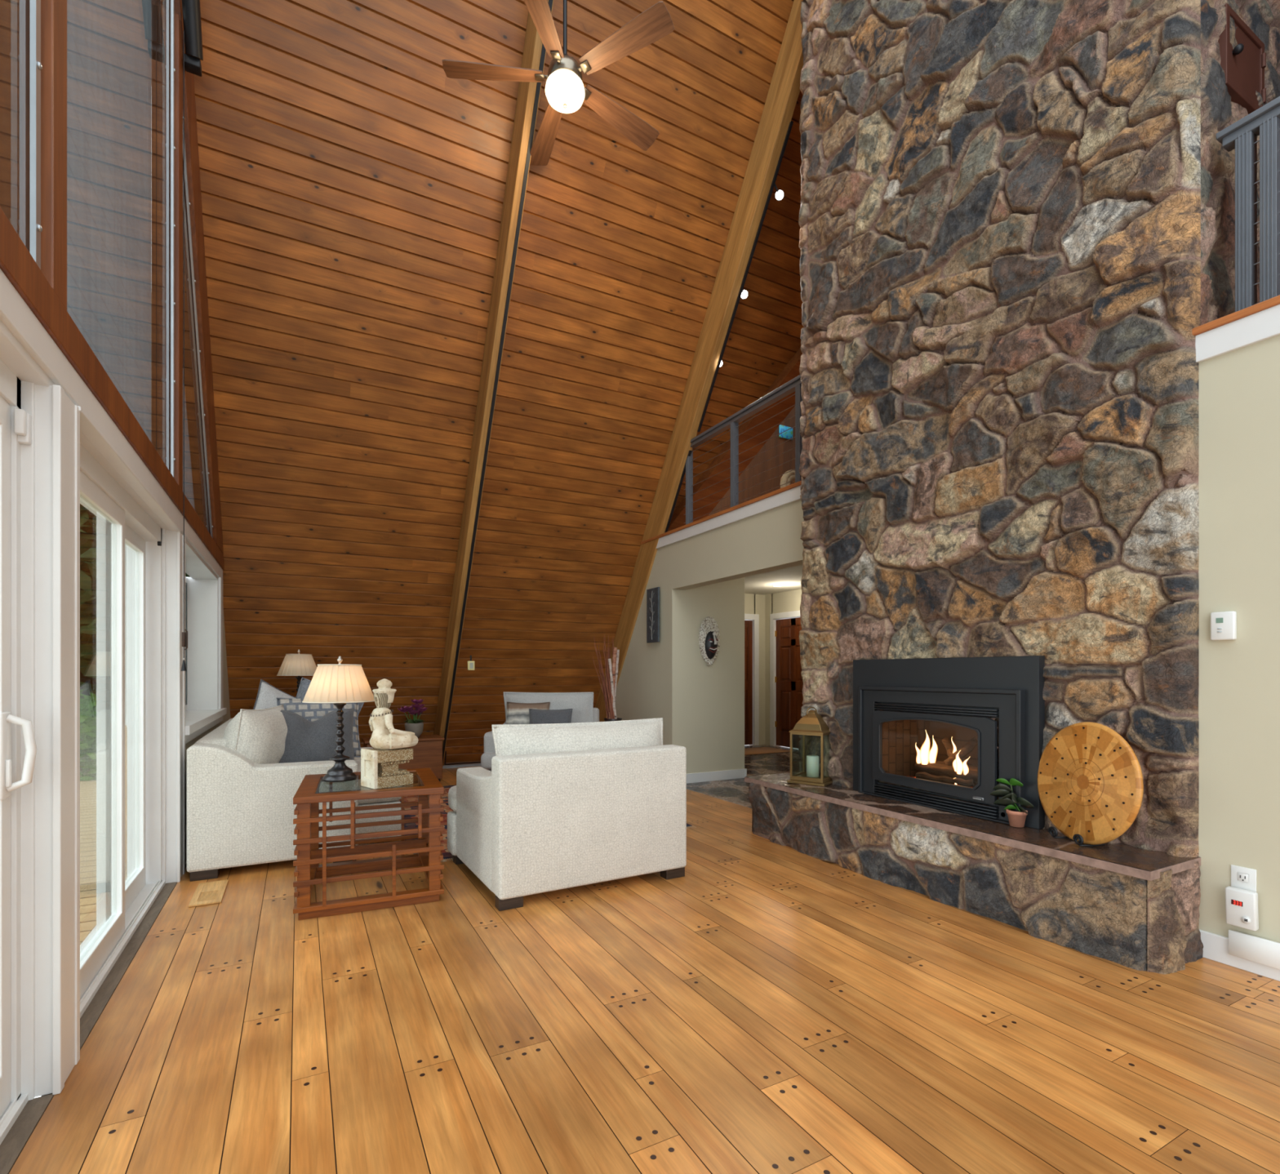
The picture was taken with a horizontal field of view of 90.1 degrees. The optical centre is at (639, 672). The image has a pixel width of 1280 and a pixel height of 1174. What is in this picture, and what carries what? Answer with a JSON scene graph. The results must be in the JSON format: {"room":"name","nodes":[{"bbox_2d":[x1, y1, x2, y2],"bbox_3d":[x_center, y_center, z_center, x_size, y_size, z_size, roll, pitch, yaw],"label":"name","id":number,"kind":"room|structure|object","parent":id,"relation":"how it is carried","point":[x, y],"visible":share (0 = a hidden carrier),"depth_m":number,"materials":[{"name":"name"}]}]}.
{"room":"living room","nodes":[
{"label":"living room","id":0,"kind":"room"},
{"bbox_2d":[185,606,230,863],"bbox_3d":[-3.531,0.150,5.171,0.160,2.000,3.550,0,0,-28],"label":"wall","id":1,"kind":"structure","parent":0,"point":[225,682],"depth_m":5.75,"materials":[{"name":"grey paint"}]},
{"bbox_2d":[0,359,36,1144],"bbox_3d":[-1.228,0.180,0.813,0.199,1.940,1.990,0,0,-28],"label":"door","id":2,"kind":"structure","parent":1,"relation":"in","point":[12,1102],"depth_m":1.66,"materials":[{"name":"white paint"}]},
{"bbox_2d":[13,408,31,444],"bbox_3d":[-1.634,-0.650,1.689,0.028,0.080,0.049,0,0,-28],"label":"sensor","id":3,"kind":"object","parent":2,"relation":"attached to","point":[22,420],"visible":1,"depth_m":1.68,"materials":[{"name":"white paint"}]},
{"bbox_2d":[30,0,42,269],"bbox_3d":[-0.765,-3.235,0.068,0.114,4.430,3.640,0,0,-28],"label":"window","id":4,"kind":"structure","parent":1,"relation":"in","point":[36,66],"depth_m":1.64,"materials":[{"name":"clear glass"}]},
{"bbox_2d":[0,268,222,1100],"bbox_3d":[-1.825,0.125,1.985,0.210,2.050,8.220,0,0,-28],"label":"trim","id":5,"kind":"structure","parent":1,"relation":"attached to","point":[65,414],"depth_m":1.74,"materials":[{"name":"white paint"}]},
{"bbox_2d":[0,0,224,569],"bbox_3d":[-1.786,-3.475,1.953,0.168,5.150,8.128,0,0,-28],"label":"trim","id":6,"kind":"structure","parent":1,"relation":"attached to","point":[44,290],"depth_m":2.35,"materials":[{"name":"brown wood"}]},
{"bbox_2d":[66,0,175,478],"bbox_3d":[-2.128,-3.790,2.622,0.114,5.540,1.910,0,0,-28],"label":"window","id":7,"kind":"structure","parent":1,"relation":"in","point":[108,42],"depth_m":2.73,"materials":[{"name":"clear glass"}]},
{"bbox_2d":[80,443,165,1017],"bbox_3d":[-2.221,0.180,2.632,0.160,1.940,1.835,0,0,-28],"label":"door","id":8,"kind":"structure","parent":1,"relation":"in","point":[122,905],"depth_m":2.71,"materials":[{"name":"white paint"}]},
{"bbox_2d":[124,543,126,725],"bbox_3d":[-3.336,-0.240,4.397,0.001,1.080,1.900,0,0,-28],"label":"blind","id":9,"kind":"object","parent":1,"relation":"attached to","point":[125,544],"depth_m":3.64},
{"bbox_2d":[124,543,226,743],"bbox_3d":[-3.241,-0.195,4.556,0.318,1.220,2.150,0,0,-28],"label":"window","id":10,"kind":"structure","parent":1,"relation":"in","point":[204,709],"depth_m":5.30,"materials":[{"name":"white paint"}]},
{"bbox_2d":[181,30,187,671],"bbox_3d":[-2.471,-1.745,3.465,0.031,3.470,0.028,0,0,-28],"label":"pull cord","id":11,"kind":"object","parent":1,"relation":"hanging from","point":[184,635],"visible":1,"depth_m":3.46,"materials":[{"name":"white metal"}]},
{"bbox_2d":[182,0,203,76],"bbox_3d":[-2.181,-4.534,2.973,0.092,2.245,1.533,0,0,-28],"label":"roller shade","id":12,"kind":"object","parent":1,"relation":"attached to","point":[191,11],"visible":0.91,"depth_m":3.54,"materials":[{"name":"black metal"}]},
{"bbox_2d":[182,114,213,537],"bbox_3d":[-3.028,-2.260,4.308,0.114,2.480,1.653,0,0,-28],"label":"window","id":13,"kind":"structure","parent":1,"relation":"in","point":[202,498],"depth_m":4.31,"materials":[{"name":"clear glass"}]},
{"bbox_2d":[193,0,794,765],"bbox_3d":[-1.206,-3.031,5.265,4.070,8.450,5.633,0,0,-28],"label":"ceiling","id":14,"kind":"structure","parent":0,"point":[353,188],"depth_m":5.24,"materials":[{"name":"brown wood"}]},
{"bbox_2d":[442,763,480,768],"bbox_3d":[-1.589,1.133,8.095,1.860,0.035,0.020,0,0,-28],"label":"baseboard","id":15,"kind":"structure","parent":14,"relation":"attached to","point":[468,764],"depth_m":7.77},
{"bbox_2d":[467,655,474,670],"bbox_3d":[-1.649,-0.098,6.238,0.065,0.146,0.036,0,0,-28],"label":"box","id":16,"kind":"object","parent":14,"relation":"attached to","point":[470,664],"visible":1,"depth_m":6.22,"materials":[{"name":"beige plastic"}]},
{"bbox_2d":[433,0,554,766],"bbox_3d":[-1.119,-3.000,5.129,0.085,8.300,5.888,0,0,-28],"label":"beam","id":17,"kind":"structure","parent":14,"relation":"attached to","point":[534,55],"depth_m":5.25,"materials":[{"name":"brown wood"}]},
{"bbox_2d":[444,751,480,764],"bbox_3d":[-1.920,1.002,7.851,1.168,0.210,0.291,0,0,-45],"label":"cable","id":18,"kind":"object","parent":17,"relation":"attached to","point":[445,763],"visible":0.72,"depth_m":7.71,"materials":[{"name":"metal"}]},
{"bbox_2d":[442,0,674,165],"bbox_3d":[-0.473,-4.380,4.040,1.440,1.680,1.412,0,0,-28],"label":"ceiling fan","id":19,"kind":"object","parent":17,"relation":"hanging from","point":[565,91],"visible":0.98,"depth_m":3.93,"materials":[{"name":"wood"}]},
{"bbox_2d":[595,0,803,721],"bbox_3d":[0.634,-3.000,6.038,0.085,8.300,5.936,0,0,-28],"label":"beam","id":20,"kind":"structure","parent":14,"relation":"attached to","point":[784,91],"depth_m":5.77,"materials":[{"name":"brown wood"}]},
{"bbox_2d":[697,120,793,431],"bbox_3d":[0.885,-3.350,5.639,0.022,2.000,1.353,0,0,-28],"label":"track","id":21,"kind":"object","parent":20,"relation":"attached to","point":[791,122],"visible":1,"depth_m":5.54,"materials":[{"name":"black metal"}]},
{"bbox_2d":[740,289,748,299],"bbox_3d":[0.930,-3.417,5.711,0.104,0.177,0.109,0,0,-28],"label":"spotlight","id":22,"kind":"object","parent":21,"relation":"attached to","point":[744,294],"visible":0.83,"depth_m":5.68,"materials":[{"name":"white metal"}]},
{"bbox_2d":[773,183,784,200],"bbox_3d":[1.155,-3.987,5.290,0.104,0.174,0.107,0,0,-28],"label":"spotlight","id":23,"kind":"object","parent":21,"relation":"attached to","point":[780,194],"visible":0.97,"depth_m":5.26,"materials":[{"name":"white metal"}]},
{"bbox_2d":[8,765,1279,1173],"bbox_3d":[-0.201,1.152,3.318,4.010,0.005,10.057,0,0,-28],"label":"floor","id":24,"kind":"structure","parent":0,"point":[767,1006],"depth_m":2.00,"materials":[{"name":"brown wood"}]},
{"bbox_2d":[0,881,177,1173],"bbox_3d":[-1.206,1.159,0.938,0.066,0.023,5.790,0,0,-28],"label":"trim","id":25,"kind":"structure","parent":24,"relation":"on","point":[11,1148],"depth_m":2.13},
{"bbox_2d":[188,879,228,906],"bbox_3d":[-2.240,1.145,3.327,0.136,0.009,0.380,0,0,-28],"label":"floor vent","id":26,"kind":"object","parent":24,"relation":"in","point":[210,892],"visible":1,"depth_m":3.31,"materials":[{"name":"brown wood"}]},
{"bbox_2d":[186,717,404,881],"bbox_3d":[-2.514,0.698,4.790,1.165,0.904,2.300,0,0,-28],"label":"sofa","id":27,"kind":"object","parent":24,"relation":"on","point":[240,810],"visible":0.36,"depth_m":3.64,"materials":[{"name":"white fabric"}]},
{"bbox_2d":[223,704,287,764],"bbox_3d":[-2.392,0.461,3.983,0.320,0.501,0.547,0,0,-7],"label":"throw pillow","id":28,"kind":"object","parent":27,"relation":"on","point":[260,735],"visible":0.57,"depth_m":3.81,"materials":[{"name":"fabric"}]},
{"bbox_2d":[253,679,297,709],"bbox_3d":[-2.508,0.350,4.443,0.180,0.614,0.615,0,0,21],"label":"throw pillow","id":29,"kind":"object","parent":27,"relation":"on","point":[267,694],"visible":0.2,"depth_m":4.34,"materials":[{"name":"fabric"}]},
{"bbox_2d":[265,707,354,763],"bbox_3d":[-2.159,0.475,4.215,0.554,0.494,0.282,0,0,-37],"label":"throw pillow","id":30,"kind":"object","parent":27,"relation":"on","point":[306,740],"visible":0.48,"depth_m":4.14,"materials":[{"name":"fabric"}]},
{"bbox_2d":[275,697,360,756],"bbox_3d":[-2.231,0.386,4.455,0.533,0.432,0.220,0,0,-35],"label":"throw pillow","id":31,"kind":"object","parent":27,"relation":"on","point":[312,712],"visible":0.27,"depth_m":4.41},
{"bbox_2d":[296,677,364,714],"bbox_3d":[-2.316,0.320,4.679,0.587,0.575,0.217,0,0,-20],"label":"throw pillow","id":32,"kind":"object","parent":27,"relation":"on","point":[304,683],"visible":0.1,"depth_m":4.66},
{"bbox_2d":[354,746,373,760],"bbox_3d":[-2.659,0.762,5.269,0.970,0.205,0.960,0,0,-28],"label":"seat cushion","id":33,"kind":"object","parent":27,"relation":"on","point":[357,758],"depth_m":5.10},
{"bbox_2d":[355,760,404,804],"bbox_3d":[-2.199,0.762,4.406,0.970,0.205,0.975,0,0,-28],"label":"seat cushion","id":34,"kind":"object","parent":27,"relation":"on","point":[395,799],"depth_m":4.15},
{"bbox_2d":[293,768,444,919],"bbox_3d":[-1.435,0.863,3.406,0.672,0.575,0.728,0,0,-24],"label":"table","id":35,"kind":"object","parent":24,"relation":"on","point":[308,797],"visible":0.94,"depth_m":3.16,"materials":[{"name":"brown wood"}]},
{"bbox_2d":[302,655,374,782],"bbox_3d":[-1.617,0.242,3.444,0.361,0.667,0.361,0,0,13],"label":"table lamp","id":36,"kind":"object","parent":35,"relation":"on","point":[339,684],"visible":0.98,"depth_m":3.36,"materials":[{"name":"fabric"}]},
{"bbox_2d":[360,678,418,789],"bbox_3d":[-1.292,0.304,3.305,0.240,0.548,0.241,0,0,42],"label":"seated statue","id":37,"kind":"object","parent":35,"relation":"on","point":[380,769],"visible":1,"depth_m":3.24,"materials":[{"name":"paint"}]},
{"bbox_2d":[361,734,444,783],"bbox_3d":[-2.497,0.917,6.732,0.775,0.465,0.390,0,0,-28],"label":"chest","id":38,"kind":"object","parent":24,"relation":"on","point":[428,752],"visible":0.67,"depth_m":6.68,"materials":[{"name":"brown wood"}]},
{"bbox_2d":[397,698,428,737],"bbox_3d":[-2.393,0.483,6.747,0.269,0.404,0.253,0,0,20],"label":"flower pot","id":39,"kind":"object","parent":38,"relation":"on","point":[415,726],"visible":0.98,"depth_m":6.69,"materials":[{"name":"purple plant"}]},
{"bbox_2d":[399,784,696,862],"bbox_3d":[-1.074,1.145,5.457,1.963,0.008,2.680,0,0,-28],"label":"patterned rug","id":40,"kind":"object","parent":24,"relation":"on","point":[446,854],"visible":0.13,"depth_m":5.03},
{"bbox_2d":[480,691,599,771],"bbox_3d":[-0.909,0.668,6.023,0.940,0.964,0.900,0,0,6],"label":"armchair","id":41,"kind":"object","parent":40,"relation":"on","point":[581,704],"visible":0.23,"depth_m":6.13,"materials":[{"name":"white fabric"}]},
{"bbox_2d":[480,752,495,768],"bbox_3d":[-0.917,0.782,5.944,0.920,0.175,0.740,0,0,6],"label":"seat cushion","id":42,"kind":"object","parent":41,"relation":"on","point":[486,757],"depth_m":5.62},
{"bbox_2d":[506,702,550,724],"bbox_3d":[-1.075,0.486,6.070,0.435,0.416,0.191,0,0,1],"label":"throw pillow","id":43,"kind":"object","parent":41,"relation":"on","point":[517,713],"visible":0.4,"depth_m":6.06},
{"bbox_2d":[504,693,591,723],"bbox_3d":[-0.886,0.450,6.240,0.880,0.512,0.270,0,0,6],"label":"cushion","id":44,"kind":"object","parent":41,"relation":"on","point":[580,704],"depth_m":6.14,"materials":[{"name":"fabric"}]},
{"bbox_2d":[528,708,572,724],"bbox_3d":[-0.831,0.515,5.906,0.410,0.364,0.179,0,0,-2],"label":"throw pillow","id":45,"kind":"object","parent":41,"relation":"on","point":[536,716],"visible":0.38,"depth_m":5.89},
{"bbox_2d":[447,717,686,911],"bbox_3d":[-0.451,0.712,3.783,1.138,0.876,1.040,0,0,-30],"label":"armchair","id":46,"kind":"object","parent":24,"relation":"on","point":[559,806],"visible":1,"depth_m":3.35,"materials":[{"name":"white fabric"}]},
{"bbox_2d":[493,720,661,755],"bbox_3d":[-0.302,0.528,3.604,1.050,0.492,0.320,0,0,-30],"label":"cushion","id":47,"kind":"object","parent":46,"relation":"on","point":[509,740],"depth_m":3.49,"materials":[{"name":"fabric"}]},
{"bbox_2d":[604,717,622,721],"bbox_3d":[-0.290,0.820,6.873,0.260,0.660,0.260,0,0,-28],"label":"floor vase","id":48,"kind":"object","parent":24,"relation":"on","point":[606,719],"visible":0.18,"depth_m":6.80,"materials":[{"name":"ceramic"}]},
{"bbox_2d":[593,636,608,714],"bbox_3d":[-0.409,0.092,6.873,0.177,0.959,0.020,0,0,-2],"label":"twig","id":49,"kind":"object","parent":48,"relation":"in","point":[593,637],"visible":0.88,"depth_m":6.87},
{"bbox_2d":[598,645,608,715],"bbox_3d":[-0.377,0.128,6.842,0.143,0.887,0.018,0,0,0],"label":"twig","id":50,"kind":"object","parent":48,"relation":"in","point":[598,646],"visible":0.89,"depth_m":6.84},
{"bbox_2d":[600,653,608,718],"bbox_3d":[-0.377,0.186,6.840,0.018,0.771,0.124,0,0,40],"label":"twig","id":51,"kind":"object","parent":48,"relation":"in","point":[600,654],"visible":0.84,"depth_m":6.84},
{"bbox_2d":[603,647,612,719],"bbox_3d":[-0.343,0.132,6.817,0.100,0.878,0.016,0,0,-4],"label":"twig","id":52,"kind":"object","parent":48,"relation":"in","point":[603,647],"visible":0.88,"depth_m":6.82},
{"bbox_2d":[603,635,614,719],"bbox_3d":[-0.324,0.092,6.813,0.136,0.958,0.023,0,0,-28],"label":"twig","id":53,"kind":"object","parent":48,"relation":"in","point":[603,636],"visible":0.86,"depth_m":6.81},
{"bbox_2d":[608,652,613,719],"bbox_3d":[-0.312,0.158,6.814,0.060,0.824,0.019,0,0,-42],"label":"twig","id":54,"kind":"object","parent":48,"relation":"in","point":[608,652],"visible":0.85,"depth_m":6.81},
{"bbox_2d":[608,647,617,719],"bbox_3d":[-0.294,0.150,6.840,0.111,0.843,0.053,0,0,21],"label":"pole","id":55,"kind":"object","parent":48,"relation":"in","point":[615,649],"visible":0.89,"depth_m":6.82,"materials":[{"name":"red plant"}]},
{"bbox_2d":[608,658,617,719],"bbox_3d":[-0.290,0.210,6.834,0.123,0.725,0.037,0,0,-41],"label":"pole","id":56,"kind":"object","parent":48,"relation":"in","point":[609,660],"visible":0.85,"depth_m":6.81,"materials":[{"name":"brown plant"}]},
{"bbox_2d":[614,649,619,698],"bbox_3d":[-0.271,0.160,6.909,0.121,0.823,0.044,0,0,-43],"label":"pole","id":57,"kind":"object","parent":48,"relation":"in","point":[618,651],"visible":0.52,"depth_m":6.90,"materials":[{"name":"brown plant"}]},
{"bbox_2d":[744,772,1203,973],"bbox_3d":[1.512,0.949,3.599,0.498,0.403,2.547,0,0,-27],"label":"stone hearth","id":58,"kind":"object","parent":24,"relation":"on","point":[1127,905],"visible":0.91,"depth_m":2.92,"materials":[{"name":"brown stone"}]},
{"bbox_2d":[786,706,832,786],"bbox_3d":[1.181,0.490,4.371,0.260,0.516,0.260,0,0,37],"label":"lantern","id":59,"kind":"object","parent":58,"relation":"on","point":[812,723],"visible":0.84,"depth_m":4.30,"materials":[{"name":"gold metal"}]},
{"bbox_2d":[806,754,818,777],"bbox_3d":[1.181,0.632,4.371,0.084,0.153,0.084,0,0,-28],"label":"candle","id":60,"kind":"object","parent":59,"relation":"in","point":[812,761],"visible":1,"depth_m":4.33,"materials":[{"name":"white wax"}]},
{"bbox_2d":[989,777,1033,826],"bbox_3d":[1.824,0.630,3.122,0.112,0.234,0.205,0,0,-28],"label":"potted plant","id":61,"kind":"object","parent":58,"relation":"on","point":[1016,819],"visible":1,"depth_m":3.11,"materials":[{"name":"green plant"}]},
{"bbox_2d":[1048,826,1105,846],"bbox_3d":[1.948,0.599,2.823,0.170,0.299,0.189,0,0,-9],"label":"easel","id":62,"kind":"object","parent":58,"relation":"on","point":[1051,828],"visible":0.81,"depth_m":2.76,"materials":[{"name":"black metal"}]},
{"bbox_2d":[1037,721,1143,844],"bbox_3d":[1.958,0.481,2.809,0.081,0.529,0.532,0,0,-9],"label":"wooden disc","id":63,"kind":"object","parent":58,"relation":"on","point":[1091,782],"visible":0.97,"depth_m":2.77,"materials":[{"name":"brown wood"}]},
{"bbox_2d":[798,0,1279,928],"bbox_3d":[2.465,-2.025,4.028,1.928,6.350,2.383,0,0,-28],"label":"stone chimney","id":64,"kind":"object","parent":24,"relation":"on","point":[1016,220],"visible":0.78,"depth_m":3.19,"materials":[{"name":"stone"}]},
{"bbox_2d":[853,655,1044,829],"bbox_3d":[1.759,0.334,3.638,0.406,0.832,1.169,0,0,-28],"label":"fireplace insert","id":65,"kind":"object","parent":64,"relation":"in","point":[929,724],"visible":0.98,"depth_m":3.51,"materials":[{"name":"black metal"}]},
{"bbox_2d":[877,702,998,718],"bbox_3d":[1.643,0.204,3.572,0.007,0.052,0.785,0,0,-28],"label":"grille","id":66,"kind":"object","parent":65,"relation":"attached to","point":[877,702],"depth_m":3.52,"materials":[{"name":"black metal"}]},
{"bbox_2d":[877,782,998,816],"bbox_3d":[1.643,0.705,3.572,0.007,0.070,0.785,0,0,-28],"label":"grille","id":67,"kind":"object","parent":65,"relation":"attached to","point":[878,783],"depth_m":3.53,"materials":[{"name":"black metal"}]},
{"bbox_2d":[1217,3,1266,114],"bbox_3d":[2.650,-2.670,2.808,0.380,0.340,0.078,0,0,-28],"label":"access door","id":68,"kind":"structure","parent":64,"relation":"attached to","point":[1243,66],"depth_m":2.80,"materials":[{"name":"brown wood"}]},
{"bbox_3d":[-3.193,0.800,5.981,0.500,0.700,0.360,0,0,-28],"label":"table","id":69,"kind":"object","parent":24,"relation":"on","visible":0},
{"bbox_2d":[276,648,316,694],"bbox_3d":[-3.174,0.115,5.946,0.361,0.667,0.361,0,0,43],"label":"table lamp","id":70,"kind":"object","parent":69,"relation":"on","point":[298,664],"visible":0.66,"depth_m":5.84,"materials":[{"name":"fabric"}]},
{"bbox_2d":[585,270,795,515],"bbox_3d":[3.986,-3.565,5.698,5.600,4.570,10.300,0,0,-28],"label":"wall","id":71,"kind":"structure","parent":0,"point":[790,444],"depth_m":10.40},
{"bbox_2d":[778,424,792,439],"bbox_3d":[2.412,-3.970,10.560,0.280,0.200,0.024,0,0,-28],"label":"picture","id":72,"kind":"object","parent":71,"relation":"attached to","point":[788,434],"visible":0.88,"depth_m":10.54},
{"bbox_2d":[640,294,1279,544],"bbox_3d":[2.002,-1.415,3.485,0.385,0.080,8.263,0,0,-28],"label":"trim","id":73,"kind":"structure","parent":71,"relation":"attached to","point":[1272,302],"depth_m":2.58,"materials":[{"name":"brown wood"}]},
{"bbox_2d":[684,374,802,524],"bbox_3d":[0.876,-1.873,5.665,0.090,0.835,2.070,0,0,-28],"label":"cable railing","id":74,"kind":"object","parent":73,"relation":"on","point":[732,422],"visible":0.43,"depth_m":5.69,"materials":[{"name":"grey metal"}]},
{"bbox_2d":[1216,96,1279,311],"bbox_3d":[2.964,-1.808,1.582,0.090,0.805,2.400,0,0,-28],"label":"cable railing","id":75,"kind":"object","parent":73,"relation":"on","point":[1242,135],"visible":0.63,"depth_m":2.54,"materials":[{"name":"grey metal"}]},
{"bbox_2d":[615,499,804,746],"bbox_3d":[0.359,-0.090,6.681,0.155,2.480,4.550,0,0,-28],"label":"wall","id":76,"kind":"structure","parent":0,"point":[651,684],"depth_m":6.58,"materials":[{"name":"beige paint"}]},
{"bbox_2d":[646,586,659,642],"bbox_3d":[0.136,-0.615,6.846,0.029,0.580,0.250,0,0,-28],"label":"relief","id":77,"kind":"object","parent":76,"relation":"attached to","point":[652,594],"visible":1,"depth_m":6.82,"materials":[{"name":"grey metal"}]},
{"bbox_2d":[684,577,744,773],"bbox_3d":[0.204,-0.050,7.953,0.770,2.400,2.560,0,0,-28],"label":"wall","id":78,"kind":"structure","parent":0,"point":[714,694],"depth_m":6.83,"materials":[{"name":"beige paint"}]},
{"bbox_2d":[698,616,719,665],"bbox_3d":[0.762,-0.336,6.716,0.272,0.521,0.144,0,0,-28],"label":"mask","id":79,"kind":"object","parent":78,"relation":"attached to","point":[708,634],"visible":1,"depth_m":6.71,"materials":[{"name":"stone"}]},
{"bbox_2d":[674,90,804,510],"bbox_3d":[2.517,-4.285,6.304,3.477,5.942,3.961,0,0,-28],"label":"ceiling","id":80,"kind":"structure","parent":0,"point":[765,335],"depth_m":6.24,"materials":[{"name":"brown wood"}]},
{"bbox_2d":[667,346,802,531],"bbox_3d":[2.057,-3.592,6.499,4.192,4.731,0.334,0,0,21],"label":"wall","id":81,"kind":"structure","parent":80,"relation":"attached to","point":[791,371],"depth_m":6.83,"materials":[{"name":"brown wood"}]},
{"bbox_2d":[686,744,801,808],"bbox_3d":[2.520,1.149,8.430,5.615,0.001,6.700,0,0,-28],"label":"floor","id":82,"kind":"structure","parent":0,"point":[732,790],"depth_m":7.29,"materials":[{"name":"stone"}]},
{"bbox_2d":[744,746,793,755],"bbox_3d":[1.697,1.142,9.351,0.900,0.012,0.600,0,0,-28],"label":"door mat","id":83,"kind":"object","parent":82,"relation":"on","point":[758,750],"visible":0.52,"depth_m":9.32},
{"bbox_2d":[744,588,802,745],"bbox_3d":[2.224,-0.050,7.546,2.410,2.400,5.220,0,0,-28],"label":"wall","id":84,"kind":"structure","parent":0,"point":[762,605],"depth_m":10.20,"materials":[{"name":"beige paint"}]},
{"bbox_2d":[686,768,746,783],"bbox_3d":[0.179,1.100,7.872,0.930,0.100,2.480,0,0,-28],"label":"baseboard","id":85,"kind":"structure","parent":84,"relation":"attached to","point":[736,773],"depth_m":6.81,"materials":[{"name":"white paint"}]},
{"bbox_2d":[744,613,759,745],"bbox_3d":[1.420,0.110,9.996,1.000,2.080,0.140,0,0,-28],"label":"door","id":86,"kind":"structure","parent":84,"relation":"in","point":[751,620],"depth_m":10.14,"materials":[{"name":"brown wood"}]},
{"bbox_2d":[769,610,803,748],"bbox_3d":[2.354,0.110,9.713,0.140,2.080,1.000,0,0,-28],"label":"door","id":87,"kind":"structure","parent":84,"relation":"in","point":[786,698],"depth_m":9.87,"materials":[{"name":"brown wood"}]},
{"bbox_2d":[744,564,802,595],"bbox_3d":[1.768,-1.165,7.518,3.200,0.230,4.800,0,0,-28],"label":"ceiling","id":88,"kind":"structure","parent":0,"point":[790,578],"depth_m":8.77,"materials":[{"name":"paint"}]},
{"bbox_2d":[1198,334,1279,942],"bbox_3d":[3.093,-0.065,1.277,0.180,2.430,3.340,0,0,-28],"label":"wall","id":89,"kind":"structure","parent":0,"point":[1239,395],"depth_m":2.50,"materials":[{"name":"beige paint"}]},
{"bbox_2d":[656,304,1279,548],"bbox_3d":[1.910,-1.345,3.445,0.118,0.160,8.282,0,0,-27],"label":"trim","id":90,"kind":"structure","parent":89,"relation":"attached to","point":[1263,325],"depth_m":2.57,"materials":[{"name":"white paint"}]},
{"bbox_2d":[1210,611,1236,640],"bbox_3d":[2.307,-0.185,2.528,0.029,0.112,0.076,0,0,-28],"label":"thermostat","id":91,"kind":"object","parent":89,"relation":"attached to","point":[1223,624],"visible":1,"depth_m":2.52,"materials":[{"name":"plastic"}]},
{"bbox_2d":[1199,928,1279,981],"bbox_3d":[3.024,1.097,1.196,0.018,0.105,3.262,0,0,-28],"label":"baseboard","id":92,"kind":"structure","parent":89,"relation":"attached to","point":[1215,947],"depth_m":2.52,"materials":[{"name":"white paint"}]},
{"bbox_2d":[1225,885,1258,930],"bbox_3d":[2.328,0.909,2.470,0.052,0.146,0.090,0,0,-28],"label":"detector","id":93,"kind":"object","parent":89,"relation":"attached to","point":[1241,904],"visible":1,"depth_m":2.45,"materials":[{"name":"plastic"}]},
{"bbox_2d":[1231,864,1256,892],"bbox_3d":[2.343,0.815,2.482,0.010,0.120,0.076,0,0,-28],"label":"wall outlet","id":94,"kind":"object","parent":89,"relation":"attached to","point":[1242,877],"visible":0.81,"depth_m":2.48,"materials":[{"name":"plastic"}]},
{"bbox_2d":[1237,871,1248,882],"bbox_3d":[2.341,0.794,2.480,0.004,0.034,0.034,0,0,-28],"label":"socket","id":95,"kind":"object","parent":94,"relation":"attached to","point":[1242,877],"depth_m":2.48,"materials":[{"name":"plastic"}]},
{"bbox_2d":[1228,928,1279,968],"bbox_3d":[2.344,1.052,2.434,0.016,0.095,0.157,0,0,-28],"label":"air vent","id":96,"kind":"object","parent":89,"relation":"attached to","point":[1266,952],"visible":1,"depth_m":2.43,"materials":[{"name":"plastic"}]},
{"bbox_3d":[4.054,-1.350,5.678,5.500,0.140,10.200,0,0,-28],"label":"floor","id":97,"kind":"structure","parent":0,"visible":0},
{"bbox_2d":[779,469,795,488],"bbox_3d":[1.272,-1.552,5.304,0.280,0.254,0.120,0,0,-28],"label":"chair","id":98,"kind":"object","parent":97,"relation":"on","point":[790,476],"visible":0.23,"depth_m":5.25,"materials":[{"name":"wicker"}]},
{"label":"outside","id":99,"kind":"structure","parent":0,"visible":0},
{"bbox_2d":[80,780,127,944],"bbox_3d":[-5.003,1.215,1.580,5.660,0.070,10.500,0,0,-28],"label":"deck","id":100,"kind":"object","parent":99,"point":[88,788],"depth_m":4.04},
{"bbox_2d":[124,724,127,862],"bbox_3d":[-3.334,-0.035,4.069,0.250,2.430,0.320,0,0,-28],"label":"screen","id":101,"kind":"object","parent":100,"relation":"on","point":[126,727],"visible":0.02,"depth_m":3.97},
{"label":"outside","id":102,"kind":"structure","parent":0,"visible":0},
{"bbox_2d":[80,770,96,780],"bbox_3d":[-20.667,1.600,5.972,29.160,0.100,38.000,0,0,-28],"label":"lawn","id":103,"kind":"structure","parent":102,"point":[84,772],"depth_m":9.83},
{"bbox_2d":[80,689,93,764],"bbox_3d":[-7.363,0.778,7.642,1.520,1.546,1.506,0,0,-28],"label":"leafy shrub","id":104,"kind":"object","parent":103,"relation":"on","point":[81,691],"visible":0.02,"depth_m":7.91,"materials":[{"name":"green plant"}]},
{"bbox_2d":[80,692,96,781],"bbox_3d":[-6.193,0.843,7.591,1.354,1.416,1.402,0,0,-28],"label":"leafy shrub","id":105,"kind":"object","parent":103,"relation":"on","point":[87,722],"visible":0.15,"depth_m":7.18,"materials":[{"name":"green plant"}]},
{"bbox_2d":[80,288,190,770],"bbox_3d":[-8.881,-2.557,10.228,4.803,8.217,4.611,0,0,-28],"label":"tree","id":106,"kind":"object","parent":103,"relation":"on","point":[87,519],"visible":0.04,"depth_m":9.29,"materials":[{"name":"green plant"}]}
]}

